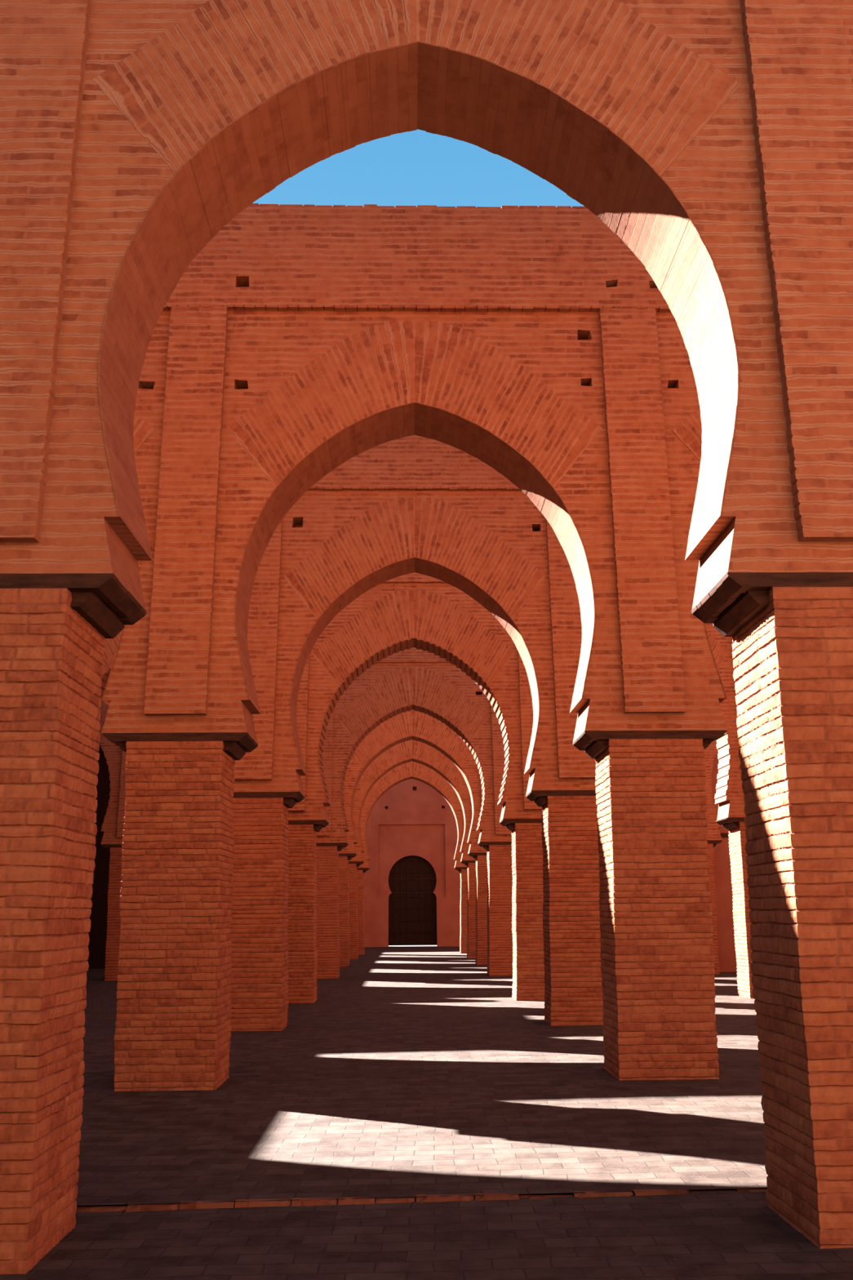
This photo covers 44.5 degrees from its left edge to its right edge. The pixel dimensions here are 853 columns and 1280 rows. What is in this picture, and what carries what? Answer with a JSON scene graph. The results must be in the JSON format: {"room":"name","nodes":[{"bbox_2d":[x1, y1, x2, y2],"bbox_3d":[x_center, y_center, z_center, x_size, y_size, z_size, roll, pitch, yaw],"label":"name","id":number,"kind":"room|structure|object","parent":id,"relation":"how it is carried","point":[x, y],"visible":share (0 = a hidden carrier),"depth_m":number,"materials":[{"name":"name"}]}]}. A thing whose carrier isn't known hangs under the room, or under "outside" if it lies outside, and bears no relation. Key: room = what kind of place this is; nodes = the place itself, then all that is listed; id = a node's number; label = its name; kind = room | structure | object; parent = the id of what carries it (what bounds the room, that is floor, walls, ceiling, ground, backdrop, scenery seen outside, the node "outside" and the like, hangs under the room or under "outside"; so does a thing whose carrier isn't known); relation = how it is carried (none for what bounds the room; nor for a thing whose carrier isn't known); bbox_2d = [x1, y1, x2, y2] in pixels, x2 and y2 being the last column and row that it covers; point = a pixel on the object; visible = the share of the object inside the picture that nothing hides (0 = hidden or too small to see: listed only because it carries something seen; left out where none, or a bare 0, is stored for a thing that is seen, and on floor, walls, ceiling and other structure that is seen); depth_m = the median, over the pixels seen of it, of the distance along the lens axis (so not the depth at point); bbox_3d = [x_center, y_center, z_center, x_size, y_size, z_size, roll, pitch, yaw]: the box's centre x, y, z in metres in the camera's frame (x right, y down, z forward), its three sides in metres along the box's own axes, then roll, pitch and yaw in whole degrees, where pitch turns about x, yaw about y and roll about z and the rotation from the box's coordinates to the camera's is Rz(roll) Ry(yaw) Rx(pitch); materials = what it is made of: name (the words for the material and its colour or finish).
{"room":"mosque","nodes":[
{"label":"mosque","id":0,"kind":"room"},
{"bbox_2d":[93,745,110,861],"bbox_3d":[-11.262,6.380,33.012,5.620,7.900,0.200,0,-15,-1],"label":"wall","id":1,"kind":"structure","parent":0,"point":[102,854],"depth_m":33.24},
{"bbox_2d":[363,778,460,946],"bbox_3d":[-0.957,10.064,51.003,26.900,9.700,0.800,0,-15,-1],"label":"wall","id":2,"kind":"structure","parent":0,"point":[411,817],"depth_m":50.67,"materials":[{"name":"red paint"}]},
{"bbox_2d":[388,855,436,945],"bbox_3d":[-0.678,12.532,50.390,2.500,4.300,0.110,0,-15,-1],"label":"door","id":3,"kind":"structure","parent":2,"relation":"in","point":[412,880],"depth_m":50.31,"materials":[{"name":"brown wood"}]},
{"bbox_2d":[356,761,467,868],"bbox_3d":[-0.611,6.261,43.063,25.650,6.176,0.828,0,-15,-1],"label":"arch","id":4,"kind":"object","parent":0,"point":[411,770],"visible":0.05,"depth_m":42.76,"materials":[{"name":"brick"}]},
{"bbox_2d":[338,709,487,853],"bbox_3d":[-0.463,3.678,33.340,25.650,6.195,0.829,0,-15,-1],"label":"arch","id":5,"kind":"object","parent":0,"point":[417,726],"visible":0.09,"depth_m":33.07,"materials":[{"name":"brick"}]},
{"bbox_2d":[233,435,595,795],"bbox_3d":[-0.189,-0.655,16.675,25.650,6.196,0.823,0,-15,-1],"label":"arch","id":6,"kind":"object","parent":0,"point":[402,506],"visible":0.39,"depth_m":16.47,"materials":[{"name":"brick"}]},
{"bbox_2d":[99,572,746,822],"bbox_3d":[-0.263,0.584,21.388,25.650,6.192,0.846,0,-15,-1],"label":"arch","id":7,"kind":"object","parent":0,"point":[418,611],"visible":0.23,"depth_m":21.10,"materials":[{"name":"brick"}]},
{"bbox_2d":[0,946,852,1279],"bbox_3d":[-0.449,8.036,24.459,26.900,0.090,53.400,0,-15,-1],"label":"floor","id":8,"kind":"structure","parent":0,"point":[412,1071],"depth_m":7.04,"materials":[{"name":"grey stone"}]},
{"bbox_2d":[0,573,146,1274],"bbox_3d":[-2.458,1.447,5.668,1.471,3.550,0.796,0,-15,-1],"label":"brick pier","id":9,"kind":"object","parent":8,"relation":"on","point":[55,627],"visible":0.98,"depth_m":5.50,"materials":[{"name":"red brick"}]},
{"bbox_2d":[87,861,109,968],"bbox_3d":[-10.283,8.390,31.833,3.720,3.200,0.100,0,-15,-1],"label":"pier","id":10,"kind":"structure","parent":8,"relation":"on","point":[98,917],"depth_m":31.77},
{"bbox_2d":[100,844,122,980],"bbox_3d":[-7.735,7.086,26.991,1.469,3.484,0.770,0,-15,-1],"label":"brick pier","id":11,"kind":"object","parent":8,"relation":"on","point":[113,930],"visible":0.31,"depth_m":26.63,"materials":[{"name":"red brick"}]},
{"bbox_2d":[102,732,257,1091],"bbox_3d":[-2.548,2.737,10.515,1.470,3.504,0.830,0,-15,-1],"label":"brick pier","id":12,"kind":"object","parent":8,"relation":"on","point":[173,1022],"visible":0.98,"depth_m":10.17,"materials":[{"name":"red brick"}]},
{"bbox_2d":[230,791,304,1031],"bbox_3d":[-2.612,4.039,15.441,1.468,3.470,0.770,0,-15,-1],"label":"brick pier","id":13,"kind":"object","parent":8,"relation":"on","point":[259,996],"visible":0.65,"depth_m":15.12,"materials":[{"name":"red brick"}]},
{"bbox_2d":[287,819,328,1004],"bbox_3d":[-2.677,5.272,20.154,1.468,3.464,0.798,0,-15,-1],"label":"brick pier","id":14,"kind":"object","parent":8,"relation":"on","point":[302,955],"visible":0.52,"depth_m":19.84,"materials":[{"name":"red brick"}]},
{"bbox_2d":[315,842,348,978],"bbox_3d":[-2.813,7.073,27.088,1.469,3.484,0.768,0,-15,-1],"label":"brick pier","id":15,"kind":"object","parent":8,"relation":"on","point":[327,906],"visible":0.57,"depth_m":26.78,"materials":[{"name":"brick"}]},
{"bbox_2d":[338,853,356,967],"bbox_3d":[-2.918,8.379,32.102,1.471,3.487,0.779,0,-15,-1],"label":"brick pier","id":16,"kind":"object","parent":8,"relation":"on","point":[344,858],"visible":0.38,"depth_m":31.82,"materials":[{"name":"brick"}]},
{"bbox_2d":[348,861,364,959],"bbox_3d":[-2.980,9.663,37.010,1.470,3.485,0.773,0,-15,-1],"label":"brick pier","id":17,"kind":"object","parent":8,"relation":"on","point":[353,929],"visible":0.41,"depth_m":36.73,"materials":[{"name":"brick"}]},
{"bbox_2d":[356,867,369,954],"bbox_3d":[-3.041,10.939,41.833,1.469,3.458,0.776,0,-15,-1],"label":"brick pier","id":18,"kind":"object","parent":8,"relation":"on","point":[360,871],"visible":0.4,"depth_m":41.55,"materials":[{"name":"red brick"}]},
{"bbox_2d":[75,1187,768,1212],"bbox_3d":[0.088,3.207,5.952,14.086,0.099,0.066,0,-15,-1],"label":"step","id":19,"kind":"structure","parent":8,"relation":"on","point":[304,1202],"depth_m":5.94,"materials":[{"name":"brick"}]},
{"bbox_2d":[454,866,467,953],"bbox_3d":[1.891,10.924,41.927,1.469,3.458,0.775,0,-15,-1],"label":"brick pier","id":20,"kind":"object","parent":8,"relation":"on","point":[464,872],"visible":0.41,"depth_m":41.64,"materials":[{"name":"red brick"}]},
{"bbox_2d":[460,860,475,958],"bbox_3d":[1.991,9.649,37.106,1.466,3.485,0.772,0,-15,-1],"label":"brick pier","id":21,"kind":"object","parent":8,"relation":"on","point":[471,902],"visible":0.38,"depth_m":36.81,"materials":[{"name":"brick"}]},
{"bbox_2d":[348,739,475,862],"bbox_3d":[-0.530,4.964,38.246,25.650,6.193,0.827,0,-15,-1],"label":"arch","id":22,"kind":"object","parent":21,"relation":"on","point":[411,750],"visible":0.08,"depth_m":37.95,"materials":[{"name":"brick"}]},
{"bbox_2d":[467,852,487,964],"bbox_3d":[2.064,8.367,32.200,1.468,3.490,0.780,0,-15,-1],"label":"brick pier","id":23,"kind":"object","parent":8,"relation":"on","point":[481,958],"visible":0.39,"depth_m":31.90,"materials":[{"name":"brick"}]},
{"bbox_2d":[477,841,513,976],"bbox_3d":[2.131,7.059,27.183,1.471,3.486,0.775,0,-15,-1],"label":"brick pier","id":24,"kind":"object","parent":8,"relation":"on","point":[500,876],"visible":0.51,"depth_m":26.86,"materials":[{"name":"brick"}]},
{"bbox_2d":[97,647,722,844],"bbox_3d":[-0.377,2.376,28.324,25.650,6.190,0.825,0,-15,-1],"label":"arch","id":25,"kind":"object","parent":24,"relation":"on","point":[413,678],"visible":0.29,"depth_m":27.99,"materials":[{"name":"brick"}]},
{"bbox_2d":[499,818,545,1000],"bbox_3d":[2.224,5.259,20.250,1.469,3.466,0.798,0,-15,-1],"label":"brick pier","id":26,"kind":"object","parent":8,"relation":"on","point":[527,896],"visible":0.52,"depth_m":19.92,"materials":[{"name":"red brick"}]},
{"bbox_2d":[525,790,604,1026],"bbox_3d":[2.307,4.025,15.536,1.473,3.471,0.775,0,-15,-1],"label":"brick pier","id":27,"kind":"object","parent":8,"relation":"on","point":[573,991],"visible":0.67,"depth_m":15.23,"materials":[{"name":"brick"}]},
{"bbox_2d":[572,730,726,1080],"bbox_3d":[2.355,2.722,10.609,1.468,3.503,0.826,0,-15,-1],"label":"brick pier","id":28,"kind":"object","parent":8,"relation":"on","point":[657,966],"visible":0.97,"depth_m":10.28,"materials":[{"name":"brick"}]},
{"bbox_2d":[101,203,728,743],"bbox_3d":[-0.133,-1.966,11.752,25.650,6.182,0.881,0,-15,-1],"label":"arch","id":29,"kind":"object","parent":28,"relation":"on","point":[532,343],"visible":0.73,"depth_m":11.56,"materials":[{"name":"brick"}]},
{"bbox_2d":[706,840,722,973],"bbox_3d":[7.053,7.044,27.279,1.467,3.484,0.772,0,-15,-1],"label":"brick pier","id":30,"kind":"object","parent":8,"relation":"on","point":[711,843],"visible":0.23,"depth_m":27.01,"materials":[{"name":"brick"}]},
{"bbox_2d":[712,752,737,972],"bbox_3d":[7.941,5.014,28.759,0.791,8.115,1.066,0,-15,-1],"label":"pier","id":31,"kind":"object","parent":8,"relation":"on","point":[727,962],"visible":0.1,"depth_m":27.79,"materials":[{"name":"red brick"}]},
{"bbox_2d":[715,817,754,998],"bbox_3d":[6.617,5.246,20.334,1.471,3.466,0.793,0,-15,-1],"label":"brick pier","id":32,"kind":"object","parent":8,"relation":"on","point":[736,827],"visible":0.39,"depth_m":20.26,"materials":[{"name":"brick"}]},
{"bbox_2d":[691,572,852,1248],"bbox_3d":[2.422,1.433,5.762,1.467,3.548,0.796,0,-15,-1],"label":"brick pier","id":33,"kind":"object","parent":8,"relation":"on","point":[791,633],"visible":0.98,"depth_m":5.58,"materials":[{"name":"red brick"}]},
{"bbox_2d":[0,0,852,609],"bbox_3d":[-0.055,-3.284,6.911,25.650,6.194,0.848,0,-15,-1],"label":"arch","id":34,"kind":"object","parent":33,"relation":"on","point":[713,138],"visible":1,"depth_m":6.53,"materials":[{"name":"brick"}]},
{"label":"outside","id":35,"kind":"structure","parent":0,"visible":0},
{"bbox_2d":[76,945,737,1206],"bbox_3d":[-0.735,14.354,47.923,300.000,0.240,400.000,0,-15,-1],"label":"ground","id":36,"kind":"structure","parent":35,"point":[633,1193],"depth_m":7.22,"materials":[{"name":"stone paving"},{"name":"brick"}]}
]}

